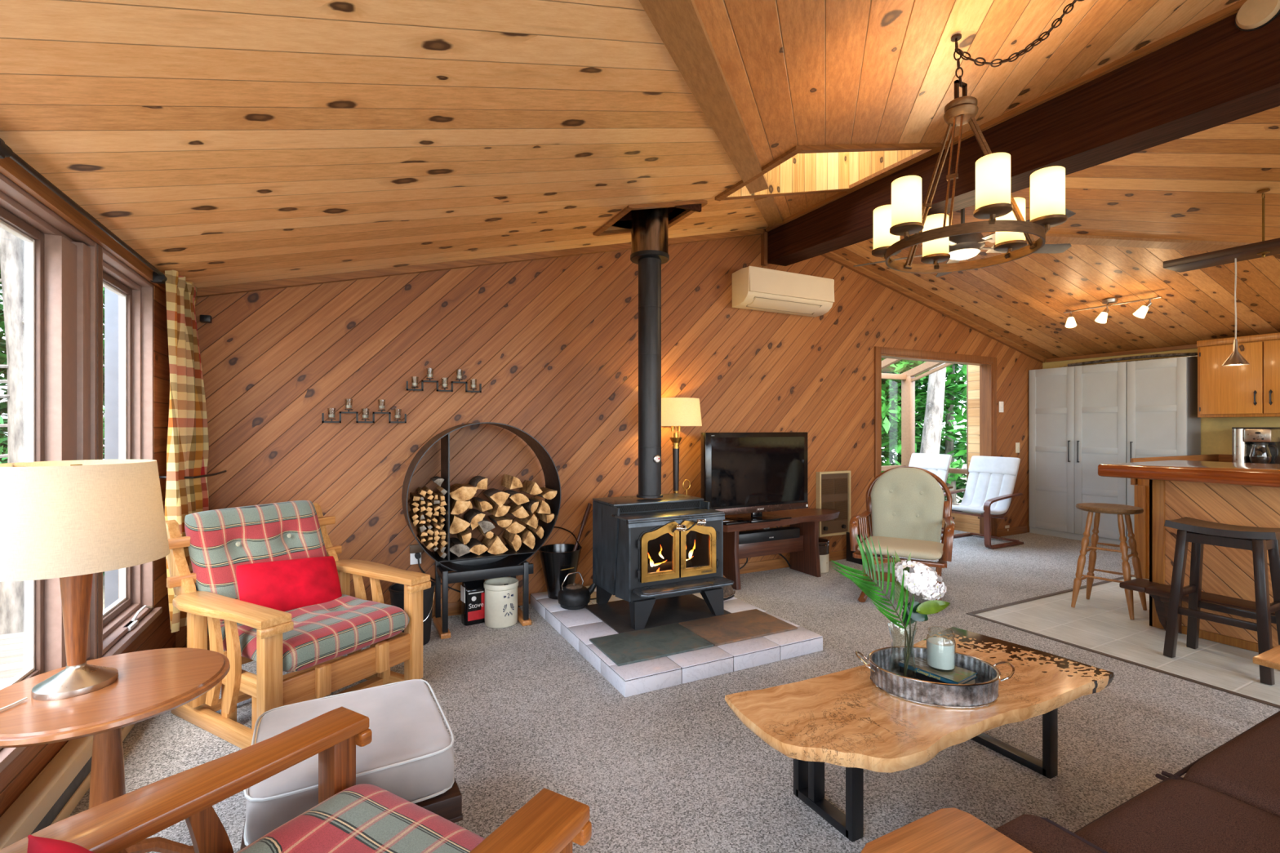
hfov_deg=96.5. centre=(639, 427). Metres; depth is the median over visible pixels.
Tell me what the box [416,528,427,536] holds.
stick
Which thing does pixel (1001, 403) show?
thermostat
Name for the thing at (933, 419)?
tree
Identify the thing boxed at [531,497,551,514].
log
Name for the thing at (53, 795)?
baseboard heater
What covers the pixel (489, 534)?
log
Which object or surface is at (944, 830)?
table
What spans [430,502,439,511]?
stick
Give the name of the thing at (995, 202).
chandelier
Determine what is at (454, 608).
baseboard
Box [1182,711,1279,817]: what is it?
seat cushion
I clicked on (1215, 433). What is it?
wall
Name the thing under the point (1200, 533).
stool
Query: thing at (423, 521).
stick
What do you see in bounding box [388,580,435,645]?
pail
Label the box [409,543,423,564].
wall outlet
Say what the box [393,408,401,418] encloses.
cup
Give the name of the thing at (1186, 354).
trim strip
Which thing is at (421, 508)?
stick
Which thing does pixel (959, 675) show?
book
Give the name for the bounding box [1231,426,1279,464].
coffee maker
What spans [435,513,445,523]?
stick
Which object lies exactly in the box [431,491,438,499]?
stick
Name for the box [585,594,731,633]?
floor plate
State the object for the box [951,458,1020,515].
cushion
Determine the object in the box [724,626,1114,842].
coffee table
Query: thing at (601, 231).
trim
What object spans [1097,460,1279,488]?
countertop
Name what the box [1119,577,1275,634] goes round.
shelf
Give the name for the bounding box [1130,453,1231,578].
base cabinet
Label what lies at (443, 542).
stick
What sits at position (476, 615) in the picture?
print
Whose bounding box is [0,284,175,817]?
wall
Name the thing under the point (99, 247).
trim
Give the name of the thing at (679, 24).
ceiling beam
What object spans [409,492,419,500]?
stick
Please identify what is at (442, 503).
stick
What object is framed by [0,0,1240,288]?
ceiling
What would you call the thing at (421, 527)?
stick
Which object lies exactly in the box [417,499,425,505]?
stick
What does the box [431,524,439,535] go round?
stick
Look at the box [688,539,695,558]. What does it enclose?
flame
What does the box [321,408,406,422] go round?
shelf
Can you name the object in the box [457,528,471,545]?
log
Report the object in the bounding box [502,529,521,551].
log
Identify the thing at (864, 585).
frond
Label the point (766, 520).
game box
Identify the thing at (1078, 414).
wardrobe
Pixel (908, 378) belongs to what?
window
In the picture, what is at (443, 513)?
stick
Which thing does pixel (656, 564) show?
flame
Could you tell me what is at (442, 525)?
stick
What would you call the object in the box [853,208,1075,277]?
ceiling fan
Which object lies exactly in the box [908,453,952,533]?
lounge chair
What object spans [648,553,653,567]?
flame
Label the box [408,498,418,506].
stick
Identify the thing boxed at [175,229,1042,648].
wall
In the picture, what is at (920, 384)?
leafy tree
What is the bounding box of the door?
[874,346,996,536]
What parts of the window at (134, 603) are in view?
sash, sill, crank handle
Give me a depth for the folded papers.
4.64 m
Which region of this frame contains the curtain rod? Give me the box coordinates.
[0,137,167,284]
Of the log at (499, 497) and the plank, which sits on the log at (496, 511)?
the log at (499, 497)
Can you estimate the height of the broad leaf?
0.274 m
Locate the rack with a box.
[401,422,560,639]
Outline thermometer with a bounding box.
[653,454,660,462]
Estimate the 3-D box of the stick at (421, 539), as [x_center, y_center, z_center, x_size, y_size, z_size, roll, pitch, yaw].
[-1.408,0.706,3.680,0.032,0.021,0.245,0,0,-27]
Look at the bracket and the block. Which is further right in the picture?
the block
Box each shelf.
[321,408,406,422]
[406,377,481,392]
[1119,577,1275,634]
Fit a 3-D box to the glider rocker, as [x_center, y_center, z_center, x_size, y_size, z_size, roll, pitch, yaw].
[2.022,0.807,4.392,0.710,0.980,0.672,0,0,32]
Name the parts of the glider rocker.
armrest, seat frame, armrest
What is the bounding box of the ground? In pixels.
[102,474,966,610]
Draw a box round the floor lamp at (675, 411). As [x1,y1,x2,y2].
[661,397,702,493]
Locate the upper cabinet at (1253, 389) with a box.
[1196,332,1279,417]
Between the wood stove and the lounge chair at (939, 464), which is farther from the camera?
the lounge chair at (939, 464)
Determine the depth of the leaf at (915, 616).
1.94 m
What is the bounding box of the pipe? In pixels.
[630,207,669,498]
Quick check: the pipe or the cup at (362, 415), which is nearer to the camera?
the cup at (362, 415)
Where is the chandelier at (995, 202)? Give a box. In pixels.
[871,79,1067,273]
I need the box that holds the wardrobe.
[1029,361,1127,545]
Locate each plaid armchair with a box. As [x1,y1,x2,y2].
[0,706,591,852]
[165,500,431,749]
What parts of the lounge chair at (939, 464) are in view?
frame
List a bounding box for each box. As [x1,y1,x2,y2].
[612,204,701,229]
[748,517,780,523]
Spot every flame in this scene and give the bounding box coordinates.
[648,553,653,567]
[653,560,666,566]
[658,545,663,559]
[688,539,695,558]
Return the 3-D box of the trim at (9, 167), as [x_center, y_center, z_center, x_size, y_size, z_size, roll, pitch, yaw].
[-1.016,-0.749,0.082,0.022,0.050,7.070,0,0,-27]
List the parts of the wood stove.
leg, panel, panel, leg, door, plate, spring handle, door, spring handle, panel, leg, panel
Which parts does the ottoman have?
frame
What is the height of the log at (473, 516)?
0.107 m
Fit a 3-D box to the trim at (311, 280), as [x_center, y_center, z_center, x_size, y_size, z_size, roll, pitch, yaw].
[-0.769,-1.264,4.211,4.210,1.062,0.036,0,0,-27]
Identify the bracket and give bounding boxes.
[200,314,212,323]
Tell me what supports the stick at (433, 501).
on the stick at (435, 507)
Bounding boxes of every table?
[0,648,230,852]
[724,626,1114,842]
[860,808,1032,852]
[1253,644,1279,670]
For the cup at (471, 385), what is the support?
on the shelf at (429, 379)
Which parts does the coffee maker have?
water tank, carafe handle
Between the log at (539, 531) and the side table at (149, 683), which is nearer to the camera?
the side table at (149, 683)
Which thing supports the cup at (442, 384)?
on the shelf at (429, 379)
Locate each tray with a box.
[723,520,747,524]
[855,646,1014,708]
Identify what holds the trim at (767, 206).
attached to the skylight
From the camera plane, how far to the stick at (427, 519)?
3.66 m
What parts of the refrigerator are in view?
handle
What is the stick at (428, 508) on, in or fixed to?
on the stick at (426, 513)
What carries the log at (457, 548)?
on the rack
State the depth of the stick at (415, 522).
3.57 m
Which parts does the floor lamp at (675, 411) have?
lamp shade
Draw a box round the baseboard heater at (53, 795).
[0,723,135,849]
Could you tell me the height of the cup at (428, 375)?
0.066 m
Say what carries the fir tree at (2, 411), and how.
on the ground
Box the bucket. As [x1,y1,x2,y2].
[538,526,582,599]
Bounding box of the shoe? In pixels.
[722,575,735,600]
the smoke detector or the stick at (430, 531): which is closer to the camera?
the smoke detector
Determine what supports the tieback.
attached to the wall at (15, 779)
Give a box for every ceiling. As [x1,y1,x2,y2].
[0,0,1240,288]
[830,106,1279,359]
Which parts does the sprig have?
stem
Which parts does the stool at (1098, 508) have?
leg, leg, seat, leg, leg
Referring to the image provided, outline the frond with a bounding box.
[830,533,914,676]
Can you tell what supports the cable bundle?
hanging from the tv stand
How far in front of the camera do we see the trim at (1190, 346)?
6.43 m
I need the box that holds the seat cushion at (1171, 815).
[1075,779,1279,852]
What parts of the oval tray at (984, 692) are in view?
handle, handle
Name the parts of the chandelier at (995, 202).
lamp shade, lamp shade, arm, lamp shade, arm, lamp shade, arm, lamp shade, lamp shade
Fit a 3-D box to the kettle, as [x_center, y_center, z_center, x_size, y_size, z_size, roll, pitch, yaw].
[-0.436,1.099,3.888,0.250,0.230,0.224,0,0,18]
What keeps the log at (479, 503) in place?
on the log at (473, 516)
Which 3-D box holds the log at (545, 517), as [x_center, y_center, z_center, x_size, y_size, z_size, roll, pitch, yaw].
[-0.676,0.626,4.051,0.057,0.060,0.266,0,0,-27]
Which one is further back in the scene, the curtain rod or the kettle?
the kettle
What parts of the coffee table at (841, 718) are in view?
leg frame, leg frame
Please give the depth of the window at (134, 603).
2.81 m
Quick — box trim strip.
[1062,352,1197,367]
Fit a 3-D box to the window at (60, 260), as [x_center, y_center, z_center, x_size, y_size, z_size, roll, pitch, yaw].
[-1.781,0.110,1.438,0.165,1.680,1.800,0,0,-27]
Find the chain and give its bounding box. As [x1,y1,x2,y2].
[951,0,1084,87]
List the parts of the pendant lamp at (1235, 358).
cord, lamp shade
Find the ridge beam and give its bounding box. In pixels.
[764,13,1279,266]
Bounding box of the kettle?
[557,571,596,609]
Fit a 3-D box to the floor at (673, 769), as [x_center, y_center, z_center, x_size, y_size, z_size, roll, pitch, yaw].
[2.545,1.340,2.647,8.900,0.080,8.400,0,0,-27]
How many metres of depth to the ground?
8.44 m
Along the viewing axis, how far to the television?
4.69 m
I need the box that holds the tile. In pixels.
[589,608,797,666]
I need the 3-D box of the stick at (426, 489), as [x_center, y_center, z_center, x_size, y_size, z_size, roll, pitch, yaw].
[-1.383,0.407,3.713,0.041,0.034,0.246,0,0,-27]
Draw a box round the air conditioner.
[732,266,834,316]
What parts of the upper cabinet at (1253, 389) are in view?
door, cornice, handle, handle, door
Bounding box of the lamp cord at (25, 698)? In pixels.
[0,697,27,711]
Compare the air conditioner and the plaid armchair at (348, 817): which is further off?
the air conditioner
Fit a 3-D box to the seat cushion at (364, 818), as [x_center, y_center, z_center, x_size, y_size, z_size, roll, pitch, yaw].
[-0.592,0.925,1.039,0.585,0.146,0.600,0,0,30]
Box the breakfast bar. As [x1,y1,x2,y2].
[1097,460,1279,652]
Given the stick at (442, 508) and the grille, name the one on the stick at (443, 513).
the stick at (442, 508)
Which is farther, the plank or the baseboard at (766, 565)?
the baseboard at (766, 565)
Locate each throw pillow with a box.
[26,834,93,852]
[235,555,342,611]
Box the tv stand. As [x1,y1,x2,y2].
[723,508,839,590]
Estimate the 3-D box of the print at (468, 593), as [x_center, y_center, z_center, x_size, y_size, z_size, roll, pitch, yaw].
[-1.119,1.100,3.774,0.153,0.100,0.066,0,0,2]
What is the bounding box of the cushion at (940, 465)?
[923,455,951,490]
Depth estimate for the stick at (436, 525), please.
3.65 m
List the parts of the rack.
leg, leg, stand frame, leg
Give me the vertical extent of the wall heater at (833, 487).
0.620 m
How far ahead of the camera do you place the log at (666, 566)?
3.65 m
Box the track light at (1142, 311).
[1063,296,1161,328]
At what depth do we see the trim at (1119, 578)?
4.32 m
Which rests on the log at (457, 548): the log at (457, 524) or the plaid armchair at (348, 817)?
the log at (457, 524)
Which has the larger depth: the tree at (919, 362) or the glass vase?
the tree at (919, 362)
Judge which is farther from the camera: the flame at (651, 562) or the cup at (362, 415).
the cup at (362, 415)
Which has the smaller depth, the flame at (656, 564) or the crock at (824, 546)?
the flame at (656, 564)
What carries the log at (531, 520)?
on the log at (539, 531)
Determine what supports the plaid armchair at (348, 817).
on the floor at (673, 769)
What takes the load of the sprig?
in the glass vase
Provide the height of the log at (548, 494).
0.058 m
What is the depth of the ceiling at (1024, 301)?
4.73 m
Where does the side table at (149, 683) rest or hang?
on the floor at (673, 769)
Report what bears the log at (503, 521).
on the log at (514, 527)
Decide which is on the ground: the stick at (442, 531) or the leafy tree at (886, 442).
the leafy tree at (886, 442)
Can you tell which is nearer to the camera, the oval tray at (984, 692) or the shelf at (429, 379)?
the oval tray at (984, 692)
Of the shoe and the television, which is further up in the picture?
the television
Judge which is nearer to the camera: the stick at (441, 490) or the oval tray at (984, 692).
the oval tray at (984, 692)
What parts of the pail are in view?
handle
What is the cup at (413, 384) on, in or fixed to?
on the shelf at (429, 379)
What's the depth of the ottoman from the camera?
1.59 m
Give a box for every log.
[449,483,477,501]
[449,497,470,514]
[449,513,470,533]
[449,537,470,556]
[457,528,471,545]
[463,508,484,530]
[466,537,488,555]
[469,475,488,489]
[472,497,493,511]
[476,517,495,533]
[477,528,493,538]
[481,533,508,554]
[482,488,510,507]
[487,501,510,516]
[488,515,512,527]
[501,474,522,488]
[502,516,525,533]
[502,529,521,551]
[504,489,528,505]
[507,502,528,518]
[516,511,537,528]
[516,528,534,549]
[520,480,542,494]
[520,497,538,513]
[525,524,543,538]
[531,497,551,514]
[535,511,554,523]
[536,487,557,499]
[647,560,692,573]
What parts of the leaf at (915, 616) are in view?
blade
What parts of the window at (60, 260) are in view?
sill, sash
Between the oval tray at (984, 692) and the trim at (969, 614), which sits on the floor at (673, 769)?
the trim at (969, 614)
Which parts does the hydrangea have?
stem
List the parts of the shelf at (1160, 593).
shelf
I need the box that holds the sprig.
[891,551,911,672]
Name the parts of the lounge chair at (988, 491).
frame, seat frame, frame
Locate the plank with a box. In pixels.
[1163,188,1279,272]
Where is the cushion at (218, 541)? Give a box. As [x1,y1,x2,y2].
[184,500,327,635]
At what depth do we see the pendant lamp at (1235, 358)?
3.65 m
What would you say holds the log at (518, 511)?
on the log at (514, 527)
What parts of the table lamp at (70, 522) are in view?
stem, lamp shade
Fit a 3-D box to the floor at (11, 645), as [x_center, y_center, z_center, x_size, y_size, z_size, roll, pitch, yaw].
[-2.208,1.500,0.333,1.570,0.100,8.600,0,0,-27]
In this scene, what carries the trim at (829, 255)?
attached to the wall at (551, 344)
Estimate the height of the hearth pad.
0.085 m
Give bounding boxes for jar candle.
[925,626,955,671]
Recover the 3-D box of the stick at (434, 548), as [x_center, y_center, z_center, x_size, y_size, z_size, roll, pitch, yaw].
[-1.357,0.775,3.749,0.029,0.029,0.246,0,0,-27]
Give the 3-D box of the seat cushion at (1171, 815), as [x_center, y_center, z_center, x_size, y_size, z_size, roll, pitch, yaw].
[1.251,0.922,0.942,0.555,0.174,0.800,0,0,-27]
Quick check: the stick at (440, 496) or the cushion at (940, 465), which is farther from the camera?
the cushion at (940, 465)
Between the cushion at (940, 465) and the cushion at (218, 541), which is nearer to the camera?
the cushion at (218, 541)
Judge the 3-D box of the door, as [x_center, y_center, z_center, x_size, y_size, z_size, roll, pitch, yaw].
[3.279,0.235,6.361,2.035,2.130,0.150,0,0,-27]
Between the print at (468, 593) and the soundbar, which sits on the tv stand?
the soundbar
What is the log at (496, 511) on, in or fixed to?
on the log at (503, 521)
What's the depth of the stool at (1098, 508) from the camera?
4.08 m
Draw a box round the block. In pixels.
[430,475,444,486]
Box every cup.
[327,408,336,417]
[344,398,352,408]
[361,408,369,418]
[377,401,385,408]
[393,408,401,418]
[410,376,418,386]
[426,368,433,377]
[440,377,448,387]
[455,370,462,378]
[470,382,476,387]
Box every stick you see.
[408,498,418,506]
[408,503,419,512]
[408,510,417,520]
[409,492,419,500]
[409,516,418,526]
[416,486,426,496]
[416,510,425,519]
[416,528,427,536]
[417,493,423,500]
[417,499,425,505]
[417,502,426,511]
[417,517,425,524]
[417,523,426,532]
[417,533,426,542]
[422,486,432,494]
[422,503,432,512]
[422,510,432,517]
[422,514,431,522]
[423,498,432,506]
[423,524,433,535]
[423,537,434,549]
[424,520,432,529]
[424,533,432,540]
[425,493,433,499]
[429,498,439,504]
[429,515,437,523]
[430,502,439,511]
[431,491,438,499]
[431,509,439,515]
[431,520,440,528]
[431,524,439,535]
[431,533,439,542]
[431,535,438,546]
[431,545,438,551]
[435,485,447,494]
[435,492,444,500]
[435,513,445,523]
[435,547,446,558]
[436,503,445,512]
[436,519,444,530]
[436,528,445,534]
[436,540,445,553]
[437,497,446,506]
[437,509,445,515]
[438,534,445,539]
[438,537,446,546]
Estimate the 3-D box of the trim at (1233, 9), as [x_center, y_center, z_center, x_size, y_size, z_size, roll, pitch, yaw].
[2.752,-1.786,2.011,0.028,0.030,7.060,0,0,-27]
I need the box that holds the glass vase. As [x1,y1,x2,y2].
[887,623,917,678]
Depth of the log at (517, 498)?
3.84 m
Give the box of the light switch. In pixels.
[1015,442,1019,453]
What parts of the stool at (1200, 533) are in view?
leg, leg, seat, leg, leg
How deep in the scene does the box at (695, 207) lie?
4.04 m
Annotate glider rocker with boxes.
[848,466,955,613]
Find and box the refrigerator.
[1127,356,1200,546]
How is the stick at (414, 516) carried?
on the stick at (415, 522)
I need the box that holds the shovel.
[573,502,591,551]
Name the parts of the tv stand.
leg, leg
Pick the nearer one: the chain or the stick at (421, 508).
the chain
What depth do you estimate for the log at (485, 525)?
3.75 m
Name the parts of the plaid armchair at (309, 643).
leg, post, armrest, rail, rail, rail, post, rail, leg, leg, post, armrest, post, rail, leg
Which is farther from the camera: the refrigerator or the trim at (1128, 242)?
the refrigerator
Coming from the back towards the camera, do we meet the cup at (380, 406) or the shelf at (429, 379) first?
the shelf at (429, 379)
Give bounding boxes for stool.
[1071,502,1146,619]
[1163,516,1279,685]
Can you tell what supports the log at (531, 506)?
on the log at (531, 520)
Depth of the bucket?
4.03 m
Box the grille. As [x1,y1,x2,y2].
[821,478,847,522]
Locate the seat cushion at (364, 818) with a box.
[236,783,485,852]
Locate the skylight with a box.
[726,149,922,197]
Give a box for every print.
[460,585,483,603]
[467,592,484,621]
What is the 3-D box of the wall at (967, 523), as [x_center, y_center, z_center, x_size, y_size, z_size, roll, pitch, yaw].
[3.958,0.000,7.444,0.100,2.600,1.180,0,0,-27]
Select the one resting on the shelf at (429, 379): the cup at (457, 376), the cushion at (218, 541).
the cup at (457, 376)
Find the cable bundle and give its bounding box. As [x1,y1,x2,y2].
[739,526,791,569]
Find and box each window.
[0,172,97,773]
[102,247,162,657]
[104,287,118,608]
[881,358,969,505]
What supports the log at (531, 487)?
on the log at (548, 494)
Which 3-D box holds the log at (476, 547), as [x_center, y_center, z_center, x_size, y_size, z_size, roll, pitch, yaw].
[-1.114,0.800,3.855,0.123,0.071,0.266,0,0,-27]
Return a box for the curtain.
[164,270,208,632]
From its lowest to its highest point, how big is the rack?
1.335 m
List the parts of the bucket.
bail handle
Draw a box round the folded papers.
[723,518,733,521]
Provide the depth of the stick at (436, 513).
3.65 m
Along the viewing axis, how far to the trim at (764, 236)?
5.16 m
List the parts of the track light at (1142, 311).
lamp shade, lamp shade, lamp shade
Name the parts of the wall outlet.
plate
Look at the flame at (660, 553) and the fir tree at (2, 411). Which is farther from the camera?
the fir tree at (2, 411)
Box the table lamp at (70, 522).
[0,459,169,701]
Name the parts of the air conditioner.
panel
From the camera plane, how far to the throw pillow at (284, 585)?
2.69 m
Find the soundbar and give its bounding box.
[738,526,799,544]
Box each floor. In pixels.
[0,631,24,687]
[68,529,1279,852]
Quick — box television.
[701,431,808,522]
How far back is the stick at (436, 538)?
3.64 m
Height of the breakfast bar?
1.060 m
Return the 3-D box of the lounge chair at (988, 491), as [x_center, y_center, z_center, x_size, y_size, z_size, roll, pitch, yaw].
[3.870,0.817,6.511,0.716,0.960,0.640,0,0,-27]
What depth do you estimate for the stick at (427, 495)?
3.60 m
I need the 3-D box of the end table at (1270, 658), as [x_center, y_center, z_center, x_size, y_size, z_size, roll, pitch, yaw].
[2.630,1.075,2.002,0.535,0.450,0.535,0,0,-27]
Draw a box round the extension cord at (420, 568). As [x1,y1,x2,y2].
[417,556,519,607]
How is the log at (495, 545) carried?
on the rack
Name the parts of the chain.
vertical chain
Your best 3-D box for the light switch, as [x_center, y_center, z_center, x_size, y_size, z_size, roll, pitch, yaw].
[4.608,0.246,6.968,0.080,0.125,0.016,0,0,-27]
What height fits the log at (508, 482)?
0.085 m
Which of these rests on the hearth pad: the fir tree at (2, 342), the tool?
the tool
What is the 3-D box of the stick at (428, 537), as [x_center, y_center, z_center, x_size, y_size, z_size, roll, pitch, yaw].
[-1.384,0.704,3.726,0.033,0.020,0.245,0,0,-27]
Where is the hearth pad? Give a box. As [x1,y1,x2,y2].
[530,586,822,697]
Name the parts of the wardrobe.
door, handle, handle, door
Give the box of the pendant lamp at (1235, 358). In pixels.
[1222,257,1249,366]
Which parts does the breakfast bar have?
corner trim, trim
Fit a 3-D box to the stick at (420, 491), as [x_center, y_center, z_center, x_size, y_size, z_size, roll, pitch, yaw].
[-1.408,0.412,3.675,0.040,0.043,0.245,0,0,-27]
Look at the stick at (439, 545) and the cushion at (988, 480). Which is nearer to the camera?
the stick at (439, 545)
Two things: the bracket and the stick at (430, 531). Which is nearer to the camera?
the bracket
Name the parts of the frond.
stem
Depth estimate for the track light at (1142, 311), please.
5.29 m
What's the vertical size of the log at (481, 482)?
0.075 m
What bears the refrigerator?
on the floor at (673, 769)
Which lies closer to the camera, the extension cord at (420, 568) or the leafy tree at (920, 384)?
the extension cord at (420, 568)
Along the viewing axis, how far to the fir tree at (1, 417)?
6.85 m
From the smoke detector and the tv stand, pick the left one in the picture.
the tv stand
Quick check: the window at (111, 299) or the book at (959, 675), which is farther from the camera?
the window at (111, 299)
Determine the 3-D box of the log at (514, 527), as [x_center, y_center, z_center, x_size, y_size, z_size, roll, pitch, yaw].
[-0.894,0.673,3.960,0.135,0.081,0.266,0,0,-27]
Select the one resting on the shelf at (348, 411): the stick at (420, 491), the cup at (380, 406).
the cup at (380, 406)
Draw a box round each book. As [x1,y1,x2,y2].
[898,657,977,684]
[899,666,976,684]
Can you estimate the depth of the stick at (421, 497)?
3.60 m
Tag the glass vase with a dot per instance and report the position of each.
(887, 624)
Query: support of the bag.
on the floor at (673, 769)
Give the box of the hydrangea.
[894,560,946,670]
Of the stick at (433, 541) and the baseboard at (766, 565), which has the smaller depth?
the stick at (433, 541)
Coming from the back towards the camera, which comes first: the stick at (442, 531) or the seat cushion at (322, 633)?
the stick at (442, 531)
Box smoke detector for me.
[1235,0,1279,31]
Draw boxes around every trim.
[0,156,165,293]
[97,243,102,658]
[196,228,763,297]
[593,199,707,235]
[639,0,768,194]
[715,142,942,200]
[754,196,782,227]
[760,231,767,266]
[765,0,1247,231]
[821,252,1044,362]
[910,231,1279,254]
[965,613,1279,708]
[968,576,1132,614]
[1045,344,1197,362]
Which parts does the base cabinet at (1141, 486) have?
corner post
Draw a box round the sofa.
[995,711,1279,852]
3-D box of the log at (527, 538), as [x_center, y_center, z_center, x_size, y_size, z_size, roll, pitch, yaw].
[-0.809,0.766,3.987,0.081,0.128,0.266,0,0,-27]
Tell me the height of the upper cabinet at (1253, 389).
0.757 m
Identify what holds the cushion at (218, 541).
on the plaid armchair at (309, 643)
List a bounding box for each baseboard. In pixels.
[186,592,522,650]
[739,549,846,573]
[996,525,1026,537]
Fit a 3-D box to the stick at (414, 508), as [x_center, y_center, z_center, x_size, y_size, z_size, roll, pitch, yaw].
[-1.452,0.515,3.675,0.043,0.037,0.245,0,0,-27]
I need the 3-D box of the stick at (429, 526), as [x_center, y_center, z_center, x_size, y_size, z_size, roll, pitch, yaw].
[-1.383,0.632,3.721,0.034,0.026,0.245,0,0,-27]
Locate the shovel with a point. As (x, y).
(589, 505)
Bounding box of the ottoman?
[240,679,462,850]
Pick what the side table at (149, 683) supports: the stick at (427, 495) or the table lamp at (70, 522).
the table lamp at (70, 522)
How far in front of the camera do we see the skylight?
4.04 m
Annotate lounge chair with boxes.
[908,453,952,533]
[940,455,1023,548]
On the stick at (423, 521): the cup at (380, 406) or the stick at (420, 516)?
the stick at (420, 516)
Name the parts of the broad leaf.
stem, blade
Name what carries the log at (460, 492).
on the log at (456, 507)
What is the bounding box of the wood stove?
[592,493,733,630]
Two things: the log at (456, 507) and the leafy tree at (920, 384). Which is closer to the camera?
the log at (456, 507)
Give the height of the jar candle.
0.128 m
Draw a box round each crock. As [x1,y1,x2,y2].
[483,577,518,628]
[818,537,829,573]
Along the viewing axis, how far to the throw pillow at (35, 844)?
0.90 m
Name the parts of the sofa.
armrest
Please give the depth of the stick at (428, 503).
3.62 m
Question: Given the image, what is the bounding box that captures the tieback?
[159,470,226,479]
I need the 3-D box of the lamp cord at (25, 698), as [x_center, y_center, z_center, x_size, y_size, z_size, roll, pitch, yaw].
[-1.571,0.690,1.399,0.007,0.016,0.132,0,0,-2]
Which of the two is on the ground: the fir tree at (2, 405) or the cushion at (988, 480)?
the fir tree at (2, 405)
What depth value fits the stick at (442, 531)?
3.64 m
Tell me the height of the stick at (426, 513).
0.046 m
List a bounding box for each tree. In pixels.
[0,226,104,635]
[0,266,104,447]
[0,268,104,575]
[0,285,104,462]
[0,415,3,423]
[881,358,964,483]
[881,358,966,503]
[883,368,959,500]
[905,360,925,364]
[920,363,946,453]
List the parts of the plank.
hanger rod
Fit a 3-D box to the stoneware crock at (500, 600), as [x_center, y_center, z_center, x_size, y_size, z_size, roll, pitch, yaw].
[-0.921,1.161,3.796,0.226,0.279,0.227,0,0,-27]
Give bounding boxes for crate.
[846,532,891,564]
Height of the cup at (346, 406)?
0.066 m
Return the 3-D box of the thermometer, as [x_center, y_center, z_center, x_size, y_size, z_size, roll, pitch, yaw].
[0.115,0.210,3.804,0.054,0.054,0.012,0,0,-35]
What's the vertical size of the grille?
0.408 m
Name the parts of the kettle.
handle, lid, spout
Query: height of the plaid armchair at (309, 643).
0.906 m
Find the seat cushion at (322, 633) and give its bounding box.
[220,594,409,672]
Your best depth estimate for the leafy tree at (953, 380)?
14.52 m
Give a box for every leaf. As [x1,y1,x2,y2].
[902,600,928,648]
[905,600,950,676]
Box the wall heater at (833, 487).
[816,470,850,537]
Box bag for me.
[460,579,484,626]
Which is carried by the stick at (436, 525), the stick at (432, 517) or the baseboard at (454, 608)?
the stick at (432, 517)
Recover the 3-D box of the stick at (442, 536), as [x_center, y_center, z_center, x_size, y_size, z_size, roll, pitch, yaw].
[-1.311,0.701,3.762,0.027,0.032,0.246,0,0,-27]
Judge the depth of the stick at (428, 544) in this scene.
3.62 m
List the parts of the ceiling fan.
blade, blade, blade, down rod, lamp shade, motor, blade, blade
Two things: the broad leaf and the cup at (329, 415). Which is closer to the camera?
the broad leaf
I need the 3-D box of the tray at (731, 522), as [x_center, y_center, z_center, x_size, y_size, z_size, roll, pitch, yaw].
[0.749,0.757,4.559,0.220,0.012,0.080,0,0,-31]
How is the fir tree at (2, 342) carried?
on the ground
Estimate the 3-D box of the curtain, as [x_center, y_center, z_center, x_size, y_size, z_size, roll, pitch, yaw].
[-2.430,0.117,3.072,0.109,1.827,0.466,0,0,-23]
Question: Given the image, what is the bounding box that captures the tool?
[682,479,690,495]
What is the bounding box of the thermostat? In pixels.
[999,401,1003,412]
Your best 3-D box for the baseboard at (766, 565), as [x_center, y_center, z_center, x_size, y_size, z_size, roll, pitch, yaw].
[1.377,1.255,5.320,2.290,0.090,0.013,0,0,-27]
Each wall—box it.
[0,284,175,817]
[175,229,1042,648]
[942,364,979,533]
[1042,348,1279,454]
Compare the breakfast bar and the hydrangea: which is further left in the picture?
the hydrangea
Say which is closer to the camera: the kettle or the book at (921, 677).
the book at (921, 677)
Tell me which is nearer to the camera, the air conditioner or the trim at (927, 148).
the trim at (927, 148)
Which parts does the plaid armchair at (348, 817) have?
armrest, leg, armrest, leg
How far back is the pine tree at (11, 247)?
5.83 m
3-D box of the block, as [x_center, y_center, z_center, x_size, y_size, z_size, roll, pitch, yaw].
[-1.323,0.350,3.726,0.063,0.052,0.205,0,0,-27]
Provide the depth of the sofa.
1.24 m

